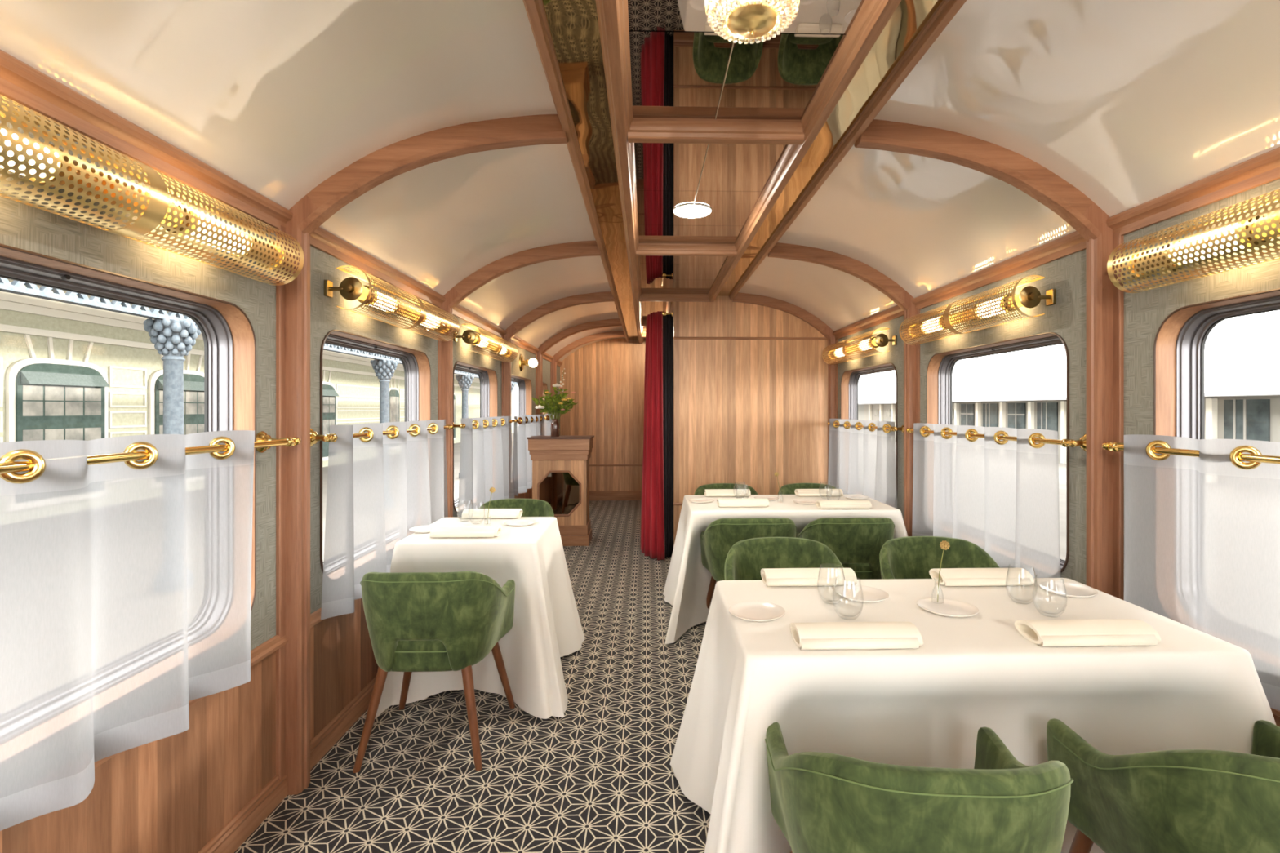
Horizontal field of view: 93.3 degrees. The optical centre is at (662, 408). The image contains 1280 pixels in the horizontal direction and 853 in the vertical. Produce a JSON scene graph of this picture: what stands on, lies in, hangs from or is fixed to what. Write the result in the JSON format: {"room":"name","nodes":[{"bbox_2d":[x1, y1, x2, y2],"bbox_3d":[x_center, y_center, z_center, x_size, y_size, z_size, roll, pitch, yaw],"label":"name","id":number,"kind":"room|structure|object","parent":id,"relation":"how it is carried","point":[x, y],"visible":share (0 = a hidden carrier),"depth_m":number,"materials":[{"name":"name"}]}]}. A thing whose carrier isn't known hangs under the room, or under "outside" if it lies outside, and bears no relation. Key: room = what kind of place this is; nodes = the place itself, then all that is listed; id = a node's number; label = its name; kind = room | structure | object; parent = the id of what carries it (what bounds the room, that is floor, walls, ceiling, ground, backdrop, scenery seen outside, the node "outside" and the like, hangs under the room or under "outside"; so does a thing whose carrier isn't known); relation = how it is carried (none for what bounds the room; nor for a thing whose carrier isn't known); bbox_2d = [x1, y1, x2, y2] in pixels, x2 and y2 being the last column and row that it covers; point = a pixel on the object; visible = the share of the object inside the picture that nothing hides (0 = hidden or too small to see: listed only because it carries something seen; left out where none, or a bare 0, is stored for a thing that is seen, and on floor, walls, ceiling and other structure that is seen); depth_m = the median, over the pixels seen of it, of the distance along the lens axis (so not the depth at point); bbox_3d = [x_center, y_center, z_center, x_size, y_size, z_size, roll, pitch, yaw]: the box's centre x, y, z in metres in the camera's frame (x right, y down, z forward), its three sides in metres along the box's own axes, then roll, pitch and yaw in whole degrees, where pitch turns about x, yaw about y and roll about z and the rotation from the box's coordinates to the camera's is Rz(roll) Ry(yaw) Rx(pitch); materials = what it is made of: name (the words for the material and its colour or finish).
{"room":"train carriage","nodes":[
{"label":"train carriage","id":0,"kind":"room"},
{"bbox_2d":[0,100,559,852],"bbox_3d":[-1.390,0.330,3.914,0.001,2.060,10.100,0,0,-2],"label":"wall","id":1,"kind":"structure","parent":0,"point":[175,793],"depth_m":1.88,"materials":[{"name":"wood"}]},
{"bbox_2d":[0,243,256,612],"bbox_3d":[-1.383,0.190,1.361,0.141,1.034,1.229,0,0,-2],"label":"window","id":2,"kind":"structure","parent":1,"relation":"in","point":[228,334],"depth_m":1.91,"materials":[{"name":"brown"}]},
{"bbox_2d":[0,431,301,474],"bbox_3d":[-1.268,0.110,1.334,0.106,0.072,1.477,0,0,-2],"label":"curtain rod","id":3,"kind":"object","parent":1,"relation":"attached to","point":[264,442],"visible":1,"depth_m":1.43,"materials":[{"name":"gold metal"}]},
{"bbox_2d":[0,430,254,831],"bbox_3d":[-1.228,0.432,1.290,0.122,0.742,1.216,0,0,-2],"label":"sheer curtain","id":4,"kind":"object","parent":3,"relation":"hanging from","point":[126,586],"visible":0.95,"depth_m":1.39,"materials":[{"name":"white fabric"}]},
{"bbox_2d":[0,93,304,285],"bbox_3d":[-1.229,-0.482,1.362,0.185,0.174,1.150,0,0,-2],"label":"wall lamp","id":5,"kind":"object","parent":1,"relation":"attached to","point":[45,164],"visible":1,"depth_m":1.31,"materials":[{"name":"gold metal"}]},
{"bbox_2d":[94,607,323,768],"bbox_3d":[-1.379,0.808,3.914,0.022,0.048,10.100,0,0,-2],"label":"rail","id":6,"kind":"object","parent":1,"relation":"attached to","point":[268,647],"depth_m":2.02,"materials":[{"name":"brown wood"}]},
{"bbox_2d":[0,49,562,366],"bbox_3d":[-1.377,-0.664,3.914,0.047,0.079,10.100,0,0,-2],"label":"crown molding","id":7,"kind":"structure","parent":1,"relation":"attached to","point":[20,82],"depth_m":1.60,"materials":[{"name":"brown wood"}]},
{"bbox_2d":[197,676,376,852],"bbox_3d":[-1.380,1.315,3.914,0.020,0.090,10.100,0,0,-2],"label":"baseboard","id":8,"kind":"structure","parent":1,"relation":"attached to","point":[238,829],"depth_m":2.05,"materials":[{"name":"brown wood"}]},
{"bbox_2d":[320,329,431,573],"bbox_3d":[-1.426,0.190,2.973,0.141,1.034,1.204,0,0,-2],"label":"window","id":9,"kind":"structure","parent":1,"relation":"in","point":[416,365],"depth_m":3.34,"materials":[{"name":"brown"}]},
{"bbox_2d":[310,424,453,447],"bbox_3d":[-1.312,0.110,2.966,0.106,0.072,1.462,0,0,-2],"label":"curtain rod","id":10,"kind":"object","parent":1,"relation":"attached to","point":[314,437],"visible":0.68,"depth_m":2.31,"materials":[{"name":"gold metal"}]},
{"bbox_2d":[320,419,448,619],"bbox_3d":[-1.273,0.432,2.956,0.122,0.742,1.342,0,0,-2],"label":"sheer curtain","id":11,"kind":"object","parent":10,"relation":"hanging from","point":[380,487],"visible":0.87,"depth_m":2.59,"materials":[{"name":"white fabric"}]},
{"bbox_2d":[324,265,459,341],"bbox_3d":[-1.272,-0.482,2.967,0.185,0.174,1.150,0,0,-2],"label":"wall lamp","id":12,"kind":"object","parent":1,"relation":"attached to","point":[350,288],"visible":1,"depth_m":2.69,"materials":[{"name":"gold metal"}]},
{"bbox_2d":[453,360,497,512],"bbox_3d":[-1.470,0.190,4.582,0.141,1.034,1.184,0,0,-2],"label":"window","id":13,"kind":"structure","parent":1,"relation":"in","point":[487,377],"depth_m":5.14,"materials":[{"name":"brown"}]},
{"bbox_2d":[453,419,512,428],"bbox_3d":[-1.355,0.110,4.595,0.106,0.072,1.462,0,0,-2],"label":"curtain rod","id":14,"kind":"object","parent":1,"relation":"attached to","point":[455,425],"visible":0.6,"depth_m":3.92,"materials":[{"name":"gold metal"}]},
{"bbox_2d":[457,416,514,517],"bbox_3d":[-1.318,0.432,4.595,0.123,0.742,1.353,0,0,-2],"label":"sheer curtain","id":15,"kind":"object","parent":14,"relation":"hanging from","point":[486,455],"visible":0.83,"depth_m":4.45,"materials":[{"name":"white fabric"}]},
{"bbox_2d":[453,323,517,362],"bbox_3d":[-1.315,-0.482,4.576,0.185,0.174,1.150,0,0,-2],"label":"wall lamp","id":16,"kind":"object","parent":1,"relation":"attached to","point":[468,336],"visible":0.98,"depth_m":4.32,"materials":[{"name":"gold metal"}]},
{"bbox_2d":[511,374,532,415],"bbox_3d":[-1.512,0.190,6.159,0.141,1.034,1.119,0,0,-2],"label":"window","id":17,"kind":"structure","parent":1,"relation":"in","point":[525,388],"depth_m":6.70,"materials":[{"name":"brown"}]},
{"bbox_2d":[511,417,541,422],"bbox_3d":[-1.399,0.110,6.205,0.106,0.072,1.442,0,0,-2],"label":"curtain rod","id":18,"kind":"object","parent":1,"relation":"attached to","point":[516,420],"visible":0.4,"depth_m":5.54,"materials":[{"name":"gold metal"}]},
{"bbox_2d":[512,414,544,496],"bbox_3d":[-1.363,0.432,6.186,0.123,0.742,1.287,0,0,-2],"label":"sheer curtain","id":19,"kind":"object","parent":18,"relation":"hanging from","point":[522,462],"visible":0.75,"depth_m":5.72,"materials":[{"name":"white fabric"}]},
{"bbox_2d":[519,354,537,371],"bbox_3d":[-1.365,-0.470,6.165,0.171,0.176,0.176,0,0,-2],"label":"sconce","id":20,"kind":"object","parent":1,"relation":"attached to","point":[532,362],"visible":1,"depth_m":6.13,"materials":[{"name":"gold metal"}]},
{"bbox_2d":[535,318,622,414],"bbox_3d":[-0.982,0.148,7.066,1.001,2.423,0.151,0,0,-2],"label":"arch","id":21,"kind":"object","parent":1,"relation":"attached to","point":[568,332],"visible":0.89,"depth_m":7.03,"materials":[{"name":"brown wood"}]},
{"bbox_2d":[550,330,625,398],"bbox_3d":[-1.011,0.148,8.155,1.001,2.423,0.151,0,0,-2],"label":"arch","id":22,"kind":"object","parent":1,"relation":"attached to","point":[571,346],"visible":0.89,"depth_m":8.12,"materials":[{"name":"brown wood"}]},
{"bbox_3d":[-1.436,0.110,7.574,0.106,0.072,0.902,0,0,-2],"label":"curtain rod","id":23,"kind":"object","parent":1,"relation":"attached to","visible":0},
{"bbox_2d":[544,413,554,435],"bbox_3d":[-1.396,0.432,7.570,0.121,0.742,0.770,0,0,-2],"label":"sheer curtain","id":24,"kind":"object","parent":23,"relation":"hanging from","point":[548,422],"visible":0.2,"depth_m":7.27,"materials":[{"name":"white fabric"}]},
{"bbox_2d":[234,500,711,852],"bbox_3d":[0.109,1.360,3.954,3.100,0.001,10.100,0,0,-2],"label":"floor","id":25,"kind":"structure","parent":0,"point":[598,777],"depth_m":2.34,"materials":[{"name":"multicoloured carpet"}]},
{"bbox_2d":[352,571,515,773],"bbox_3d":[-0.930,0.985,2.493,0.552,0.751,0.537,0,0,-2],"label":"armchair","id":26,"kind":"object","parent":25,"relation":"on","point":[416,621],"visible":1,"depth_m":2.30,"materials":[{"name":"green fabric"}]},
{"bbox_2d":[478,498,554,516],"bbox_3d":[-0.977,0.985,3.867,0.552,0.751,0.537,0,0,-2],"label":"armchair","id":27,"kind":"object","parent":25,"relation":"on","point":[530,507],"visible":0.16,"depth_m":4.08,"materials":[{"name":"green fabric"}]},
{"bbox_2d":[526,435,594,546],"bbox_3d":[-1.035,0.820,6.164,0.628,1.080,0.402,0,0,-2],"label":"stand","id":28,"kind":"object","parent":25,"relation":"on","point":[561,464],"visible":0.85,"depth_m":6.00,"materials":[{"name":"brown wood"}]},
{"bbox_2d":[551,418,559,436],"bbox_3d":[-1.090,0.190,6.093,0.086,0.180,0.086,0,0,-2],"label":"flower vase","id":29,"kind":"object","parent":28,"relation":"on","point":[554,424],"visible":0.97,"depth_m":6.06,"materials":[{"name":"brown glass"}]},
{"bbox_2d":[532,368,577,420],"bbox_3d":[-1.091,-0.135,6.103,0.467,0.537,0.287,0,0,-2],"label":"bouquet","id":30,"kind":"object","parent":29,"relation":"in","point":[555,406],"visible":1,"depth_m":6.07,"materials":[{"name":"green plant"}]},
{"bbox_2d":[539,472,579,514],"bbox_3d":[-1.030,0.840,6.006,0.400,0.419,0.008,0,0,-2],"label":"octagonal mirror","id":31,"kind":"object","parent":28,"relation":"attached to","point":[561,491],"depth_m":6.00,"materials":[{"name":"brown mirror"}]},
{"bbox_2d":[501,291,837,473],"bbox_3d":[0.069,0.148,5.463,3.015,2.423,0.151,0,0,-2],"label":"arch","id":32,"kind":"object","parent":25,"relation":"on","point":[535,314],"visible":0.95,"depth_m":5.43,"materials":[{"name":"brown wood"}]},
{"bbox_2d":[437,240,919,536],"bbox_3d":[0.113,0.148,3.829,3.015,2.423,0.151,0,0,-2],"label":"arch","id":33,"kind":"object","parent":25,"relation":"on","point":[500,267],"visible":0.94,"depth_m":3.80,"materials":[{"name":"brown wood"}]},
{"bbox_2d":[275,114,1123,795],"bbox_3d":[0.156,0.148,2.209,3.015,2.423,0.151,0,0,-2],"label":"arch","id":34,"kind":"object","parent":25,"relation":"on","point":[1104,301],"visible":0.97,"depth_m":2.17,"materials":[{"name":"brown wood"}]},
{"bbox_2d":[693,483,758,494],"bbox_3d":[0.505,0.985,4.703,0.552,0.751,0.537,0,0,-2],"label":"armchair","id":35,"kind":"object","parent":25,"relation":"on","point":[700,490],"visible":0.16,"depth_m":4.91,"materials":[{"name":"green fabric"}]},
{"bbox_2d":[700,518,796,608],"bbox_3d":[0.513,0.985,3.613,0.552,0.751,0.537,0,0,-2],"label":"armchair","id":36,"kind":"object","parent":25,"relation":"on","point":[720,535],"visible":0.44,"depth_m":3.40,"materials":[{"name":"green fabric"}]},
{"bbox_2d":[724,537,843,580],"bbox_3d":[0.543,0.985,2.628,0.552,0.751,0.537,0,0,-2],"label":"armchair","id":37,"kind":"object","parent":25,"relation":"on","point":[745,560],"visible":0.16,"depth_m":2.82,"materials":[{"name":"green fabric"}]},
{"bbox_2d":[777,483,836,494],"bbox_3d":[1.178,0.985,4.721,0.552,0.751,0.537,0,0,-2],"label":"armchair","id":38,"kind":"object","parent":25,"relation":"on","point":[788,489],"visible":0.04,"depth_m":4.93,"materials":[{"name":"green fabric"}]},
{"bbox_2d":[795,517,894,579],"bbox_3d":[1.087,0.985,3.628,0.552,0.751,0.537,0,0,-2],"label":"armchair","id":39,"kind":"object","parent":25,"relation":"on","point":[857,543],"visible":0.48,"depth_m":3.40,"materials":[{"name":"green fabric"}]},
{"bbox_2d":[764,721,1073,852],"bbox_3d":[0.509,0.985,1.262,0.552,0.751,0.537,0,0,4],"label":"armchair","id":40,"kind":"object","parent":25,"relation":"on","point":[821,802],"visible":0.98,"depth_m":1.03,"materials":[{"name":"green fabric"}]},
{"bbox_2d":[879,536,999,579],"bbox_3d":[1.249,0.985,2.647,0.552,0.751,0.537,0,0,-2],"label":"armchair","id":41,"kind":"object","parent":25,"relation":"on","point":[908,557],"visible":0.12,"depth_m":2.84,"materials":[{"name":"green fabric"}]},
{"bbox_2d":[1046,718,1279,852],"bbox_3d":[1.217,0.985,1.281,0.552,0.751,0.537,0,0,1],"label":"armchair","id":42,"kind":"object","parent":25,"relation":"on","point":[1181,801],"visible":0.94,"depth_m":1.17,"materials":[{"name":"green fabric"}]},
{"bbox_2d":[560,337,645,491],"bbox_3d":[-0.028,0.142,9.033,3.000,2.435,0.060,0,0,-2],"label":"wall","id":43,"kind":"structure","parent":0,"point":[606,378],"depth_m":8.98,"materials":[{"name":"brown wood"}]},
{"bbox_2d":[589,490,641,500],"bbox_3d":[-0.762,1.290,8.973,1.529,0.140,0.020,0,0,-2],"label":"baseboard","id":44,"kind":"structure","parent":43,"relation":"attached to","point":[604,495],"depth_m":8.97,"materials":[{"name":"brown wood"}]},
{"bbox_2d":[0,0,1279,361],"bbox_3d":[0.109,-0.875,3.954,3.000,0.390,10.100,0,0,-2],"label":"ceiling","id":45,"kind":"structure","parent":0,"point":[1131,104],"depth_m":1.91,"materials":[{"name":"white"}]},
{"bbox_2d":[693,35,736,204],"bbox_3d":[0.180,-1.024,2.276,0.006,0.003,1.520,0,0,-2],"label":"cable","id":46,"kind":"object","parent":45,"relation":"attached to","point":[735,35],"visible":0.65,"depth_m":2.01,"materials":[{"name":"beige plastic"}]},
{"bbox_2d":[672,203,711,217],"bbox_3d":[0.152,-1.022,3.125,0.202,0.012,0.202,0,0,-2],"label":"pendant lamp","id":47,"kind":"object","parent":46,"relation":"hanging from","point":[686,211],"visible":1,"depth_m":3.10,"materials":[{"name":"plastic"}]},
{"bbox_2d":[704,0,799,44],"bbox_3d":[0.207,-0.947,1.406,0.221,0.162,0.221,0,0,43],"label":"ceiling lamp","id":48,"kind":"object","parent":45,"relation":"attached to","point":[749,20],"visible":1,"depth_m":1.39,"materials":[{"name":"gold metal"}]},
{"bbox_2d":[669,302,673,313],"bbox_3d":[0.074,0.150,7.267,0.050,2.420,3.476,0,0,-2],"label":"wall","id":49,"kind":"structure","parent":0,"point":[672,305],"depth_m":5.80,"materials":[{"name":"brown wood"}]},
{"bbox_2d":[662,311,672,316],"bbox_3d":[0.025,-0.855,5.640,0.120,0.052,0.446,0,0,-2],"label":"pole","id":50,"kind":"object","parent":49,"relation":"attached to","point":[664,313],"visible":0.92,"depth_m":5.43,"materials":[{"name":"gold metal"}]},
{"bbox_2d":[640,311,673,560],"bbox_3d":[-0.101,0.236,5.567,0.464,2.223,0.202,0,0,44],"label":"curtain","id":51,"kind":"object","parent":50,"relation":"hanging from","point":[657,484],"visible":1,"depth_m":5.46,"materials":[{"name":"fabric"}]},
{"bbox_2d":[673,295,827,543],"bbox_3d":[0.832,0.143,5.516,1.471,2.435,0.060,0,0,-2],"label":"wall partition","id":52,"kind":"structure","parent":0,"point":[746,411],"depth_m":5.48,"materials":[{"name":"brown wood"}]},
{"bbox_2d":[673,337,827,340],"bbox_3d":[0.831,-0.640,5.479,1.475,0.024,0.014,0,0,-2],"label":"rail","id":53,"kind":"object","parent":52,"relation":"attached to","point":[674,338],"visible":1,"depth_m":5.47,"materials":[{"name":"brown wood"}]},
{"bbox_2d":[837,178,1279,727],"bbox_3d":[1.609,0.330,3.995,0.001,2.060,10.100,0,0,-2],"label":"wall","id":54,"kind":"structure","parent":0,"point":[1144,312],"depth_m":2.38,"materials":[{"name":"fabric"}]},
{"bbox_2d":[822,327,897,364],"bbox_3d":[1.497,-0.472,4.702,0.185,0.174,1.150,0,0,-2],"label":"wall lamp","id":55,"kind":"object","parent":54,"relation":"attached to","point":[871,343],"visible":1,"depth_m":4.46,"materials":[{"name":"gold metal"}]},
{"bbox_2d":[827,422,903,432],"bbox_3d":[1.538,0.132,4.668,0.106,0.072,1.472,0,0,-2],"label":"curtain rod","id":56,"kind":"object","parent":54,"relation":"attached to","point":[892,428],"visible":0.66,"depth_m":4.07,"materials":[{"name":"gold metal"}]},
{"bbox_2d":[827,418,897,508],"bbox_3d":[1.498,0.443,4.674,0.121,0.720,1.276,0,0,-2],"label":"sheer curtain","id":57,"kind":"object","parent":56,"relation":"hanging from","point":[862,460],"visible":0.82,"depth_m":4.42,"materials":[{"name":"white fabric"}]},
{"bbox_2d":[840,362,897,488],"bbox_3d":[1.650,0.190,4.729,0.141,1.034,1.189,0,0,-2],"label":"window","id":58,"kind":"structure","parent":54,"relation":"in","point":[850,379],"depth_m":5.29,"materials":[{"name":"brown"}]},
{"bbox_2d":[899,275,1055,345],"bbox_3d":[1.541,-0.472,3.093,0.185,0.174,1.150,0,0,-2],"label":"wall lamp","id":59,"kind":"object","parent":54,"relation":"attached to","point":[1029,296],"visible":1,"depth_m":2.84,"materials":[{"name":"gold metal"}]},
{"bbox_2d":[906,427,1086,451],"bbox_3d":[1.582,0.132,3.029,0.106,0.072,1.492,0,0,-2],"label":"curtain rod","id":60,"kind":"object","parent":54,"relation":"attached to","point":[1082,442],"visible":0.69,"depth_m":2.46,"materials":[{"name":"gold metal"}]},
{"bbox_2d":[911,422,1060,577],"bbox_3d":[1.545,0.443,3.074,0.125,0.720,1.273,0,0,-2],"label":"sheer curtain","id":61,"kind":"object","parent":60,"relation":"hanging from","point":[1001,497],"visible":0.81,"depth_m":2.79,"materials":[{"name":"white fabric"}]},
{"bbox_2d":[926,332,1069,573],"bbox_3d":[1.695,0.190,3.074,0.141,1.034,1.239,0,0,-2],"label":"window","id":62,"kind":"structure","parent":54,"relation":"in","point":[940,366],"depth_m":3.39,"materials":[{"name":"brown"}]},
{"bbox_2d":[832,146,1279,339],"bbox_3d":[1.595,-0.664,3.994,0.047,0.079,10.100,0,0,-2],"label":"crown molding","id":63,"kind":"structure","parent":54,"relation":"attached to","point":[1264,168],"depth_m":2.11,"materials":[{"name":"brown wood"}]},
{"bbox_2d":[1102,442,1279,464],"bbox_3d":[1.625,0.132,1.412,0.106,0.072,1.477,0,0,-2],"label":"curtain rod","id":64,"kind":"object","parent":54,"relation":"attached to","point":[1115,446],"visible":0.57,"depth_m":1.81,"materials":[{"name":"gold metal"}]},
{"bbox_2d":[1124,434,1279,710],"bbox_3d":[1.587,0.443,1.409,0.123,0.720,1.311,0,0,-2],"label":"sheer curtain","id":65,"kind":"object","parent":64,"relation":"hanging from","point":[1202,534],"visible":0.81,"depth_m":1.71,"materials":[{"name":"white fabric"}]},
{"bbox_2d":[1106,188,1279,293],"bbox_3d":[1.585,-0.472,1.438,0.185,0.174,1.150,0,0,-2],"label":"wall lamp","id":66,"kind":"object","parent":54,"relation":"attached to","point":[1257,230],"visible":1,"depth_m":1.69,"materials":[{"name":"gold metal"}]},
{"bbox_2d":[1153,288,1279,439],"bbox_3d":[1.739,0.190,1.435,0.141,1.034,1.209,0,0,-2],"label":"window","id":67,"kind":"structure","parent":54,"relation":"in","point":[1180,341],"depth_m":2.01,"materials":[{"name":"brown"}]},
{"bbox_3d":[0.835,0.988,1.832,1.258,0.744,0.649,0,0,-2],"label":"dining table","id":68,"kind":"object","parent":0,"visible":0},
{"bbox_2d":[669,577,1275,852],"bbox_3d":[0.812,0.981,1.834,1.549,0.747,0.998,0,0,-2],"label":"tablecloth","id":69,"kind":"object","parent":68,"relation":"on","point":[926,705],"visible":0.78,"depth_m":1.58,"materials":[{"name":"white fabric"}]},
{"bbox_2d":[728,601,785,622],"bbox_3d":[0.278,0.601,1.784,0.163,0.012,0.169,0,0,33],"label":"plate","id":70,"kind":"object","parent":69,"relation":"on","point":[757,611],"visible":1,"depth_m":1.79,"materials":[{"name":"white"}]},
{"bbox_2d":[760,568,857,586],"bbox_3d":[0.505,0.582,2.108,0.310,0.047,0.118,0,0,-2],"label":"rolled napkin","id":71,"kind":"object","parent":69,"relation":"on","point":[770,576],"visible":1,"depth_m":2.06,"materials":[{"name":"fabric"}]},
{"bbox_2d":[790,622,923,649],"bbox_3d":[0.497,0.582,1.567,0.310,0.047,0.118,0,0,-2],"label":"rolled napkin","id":72,"kind":"object","parent":69,"relation":"on","point":[815,635],"visible":1,"depth_m":1.53,"materials":[{"name":"fabric"}]},
{"bbox_2d":[835,585,888,602],"bbox_3d":[0.642,0.601,1.954,0.163,0.012,0.169,0,0,-31],"label":"plate","id":73,"kind":"object","parent":69,"relation":"on","point":[860,593],"visible":1,"depth_m":1.97,"materials":[{"name":"white"}]},
{"bbox_2d":[916,597,978,617],"bbox_3d":[0.855,0.601,1.819,0.169,0.012,0.163,0,0,23],"label":"plate","id":74,"kind":"object","parent":69,"relation":"on","point":[944,606],"visible":1,"depth_m":1.83,"materials":[{"name":"white"}]},
{"bbox_3d":[0.850,0.565,1.870,0.036,0.081,0.036,0,0,-2],"label":"bud vase","id":75,"kind":"object","parent":74,"relation":"on","visible":0},
{"bbox_2d":[937,540,950,602],"bbox_3d":[0.871,0.504,1.871,0.036,0.190,0.030,0,0,-43],"label":"dried flower","id":76,"kind":"object","parent":75,"relation":"in","point":[944,545],"visible":1,"depth_m":1.87,"materials":[{"name":"yellow plant"}]},
{"bbox_2d":[928,568,1034,586],"bbox_3d":[1.108,0.582,2.108,0.310,0.047,0.118,0,0,-2],"label":"rolled napkin","id":77,"kind":"object","parent":69,"relation":"on","point":[948,576],"visible":0.98,"depth_m":2.06,"materials":[{"name":"fabric"}]},
{"bbox_2d":[1039,581,1097,597],"bbox_3d":[1.341,0.601,2.001,0.163,0.012,0.169,0,0,29],"label":"plate","id":78,"kind":"object","parent":69,"relation":"on","point":[1059,588],"visible":1,"depth_m":2.01,"materials":[{"name":"white"}]},
{"bbox_2d":[1014,618,1160,646],"bbox_3d":[1.111,0.582,1.588,0.310,0.047,0.118,0,0,-2],"label":"rolled napkin","id":79,"kind":"object","parent":69,"relation":"on","point":[1092,632],"visible":1,"depth_m":1.55,"materials":[{"name":"fabric"}]},
{"bbox_3d":[0.792,0.988,3.953,1.249,0.744,0.656,0,0,-2],"label":"dining table","id":80,"kind":"object","parent":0,"visible":0},
{"bbox_2d":[662,494,907,644],"bbox_3d":[0.762,0.981,3.961,1.531,0.747,1.002,0,0,-2],"label":"tablecloth","id":81,"kind":"object","parent":80,"relation":"on","point":[687,583],"visible":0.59,"depth_m":3.65,"materials":[{"name":"white fabric"}]},
{"bbox_2d":[688,497,714,503],"bbox_3d":[0.254,0.601,3.939,0.163,0.012,0.169,0,0,27],"label":"plate","id":82,"kind":"object","parent":81,"relation":"on","point":[701,500],"visible":1,"depth_m":3.96,"materials":[{"name":"white"}]},
{"bbox_2d":[704,488,751,497],"bbox_3d":[0.447,0.582,4.202,0.310,0.047,0.118,0,0,-2],"label":"rolled napkin","id":83,"kind":"object","parent":81,"relation":"on","point":[708,492],"visible":1,"depth_m":4.15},
{"bbox_2d":[716,498,768,506],"bbox_3d":[0.496,0.582,3.765,0.310,0.047,0.118,0,0,-2],"label":"rolled napkin","id":84,"kind":"object","parent":81,"relation":"on","point":[721,502],"visible":1,"depth_m":3.72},
{"bbox_2d":[793,499,816,504],"bbox_3d":[0.924,0.601,3.886,0.169,0.012,0.163,0,0,1],"label":"plate","id":85,"kind":"object","parent":81,"relation":"on","point":[797,501],"visible":0.85,"depth_m":3.92,"materials":[{"name":"white"}]},
{"bbox_2d":[794,488,843,496],"bbox_3d":[1.087,0.582,4.219,0.310,0.047,0.118,0,0,-2],"label":"rolled napkin","id":86,"kind":"object","parent":81,"relation":"on","point":[798,492],"visible":1,"depth_m":4.17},
{"bbox_2d":[815,500,871,509],"bbox_3d":[1.103,0.582,3.694,0.310,0.047,0.118,0,0,-2],"label":"rolled napkin","id":87,"kind":"object","parent":81,"relation":"on","point":[822,504],"visible":1,"depth_m":3.65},
{"bbox_3d":[-0.911,0.988,3.079,0.621,0.744,0.631,0,0,-2],"label":"dining table","id":88,"kind":"object","parent":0,"visible":0},
{"bbox_2d":[374,516,584,719],"bbox_3d":[-0.851,0.981,3.082,0.821,0.747,0.956,0,0,-2],"label":"tablecloth","id":89,"kind":"object","parent":88,"relation":"on","point":[547,628],"visible":0.66,"depth_m":2.77,"materials":[{"name":"white fabric"}]},
{"bbox_2d":[408,524,441,533],"bbox_3d":[-1.173,0.601,3.012,0.163,0.012,0.169,0,0,31],"label":"plate","id":90,"kind":"object","parent":89,"relation":"on","point":[421,529],"visible":0.7,"depth_m":3.02,"materials":[{"name":"white"}]},
{"bbox_2d":[429,525,502,537],"bbox_3d":[-0.937,0.582,2.882,0.310,0.047,0.118,0,0,-2],"label":"rolled napkin","id":91,"kind":"object","parent":89,"relation":"on","point":[437,531],"visible":1,"depth_m":2.83,"materials":[{"name":"fabric"}]},
{"bbox_2d":[462,508,522,518],"bbox_3d":[-0.953,0.582,3.376,0.310,0.047,0.118,0,0,-2],"label":"rolled napkin","id":92,"kind":"object","parent":89,"relation":"on","point":[467,513],"visible":1,"depth_m":3.33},
{"bbox_2d":[503,519,536,526],"bbox_3d":[-0.750,0.601,3.179,0.163,0.012,0.169,0,0,31],"label":"plate","id":93,"kind":"object","parent":89,"relation":"on","point":[517,522],"visible":1,"depth_m":3.20,"materials":[{"name":"white"}]},
{"label":"outside","id":94,"kind":"structure","parent":0,"visible":0},
{"bbox_3d":[27.950,2.885,20.762,63.000,0.150,100.000,0,0,-2],"label":"ground","id":95,"kind":"structure","parent":94,"visible":0},
{"bbox_2d":[322,432,513,561],"bbox_3d":[-22.113,2.310,22.411,37.000,1.200,74.000,0,0,-2],"label":"platform","id":96,"kind":"object","parent":95,"relation":"on","point":[456,446],"depth_m":14.13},
{"bbox_2d":[143,318,200,434],"bbox_3d":[-4.657,0.439,5.746,0.430,2.542,0.430,0,0,-2],"label":"column","id":97,"kind":"structure","parent":96,"relation":"on","point":[173,340],"depth_m":5.68,"materials":[{"name":"stone"}]},
{"bbox_2d":[0,282,516,466],"bbox_3d":[-10.159,-1.065,18.733,0.700,5.550,50.000,0,0,-2],"label":"station building","id":98,"kind":"structure","parent":96,"relation":"on","point":[68,371],"depth_m":10.47,"materials":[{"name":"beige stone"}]},
{"bbox_2d":[369,359,398,422],"bbox_3d":[-4.782,0.439,10.375,0.430,2.542,0.430,0,0,-2],"label":"column","id":99,"kind":"structure","parent":96,"relation":"on","point":[384,369],"depth_m":10.30,"materials":[{"name":"stone"}]},
{"bbox_2d":[0,277,517,385],"bbox_3d":[-4.930,-1.005,15.873,0.140,0.350,52.000,0,0,-2],"label":"girder","id":100,"kind":"object","parent":99,"relation":"on","point":[15,286],"visible":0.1,"depth_m":5.00,"materials":[{"name":"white metal"}]},
{"bbox_2d":[455,374,474,478],"bbox_3d":[-4.906,0.439,14.973,0.430,2.542,0.430,0,0,-2],"label":"column","id":101,"kind":"structure","parent":96,"relation":"on","point":[464,381],"depth_m":14.90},
{"bbox_2d":[895,441,1066,559],"bbox_3d":[7.741,2.305,28.219,10.600,0.990,84.000,0,0,-2],"label":"platform","id":102,"kind":"object","parent":95,"relation":"on","point":[1062,467],"depth_m":11.20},
{"bbox_2d":[857,315,1279,463],"bbox_3d":[15.854,-0.065,38.942,6.800,5.750,73.000,0,0,-2],"label":"building exterior","id":103,"kind":"structure","parent":95,"relation":"on","point":[1242,359],"depth_m":20.58,"materials":[{"name":"grey"}]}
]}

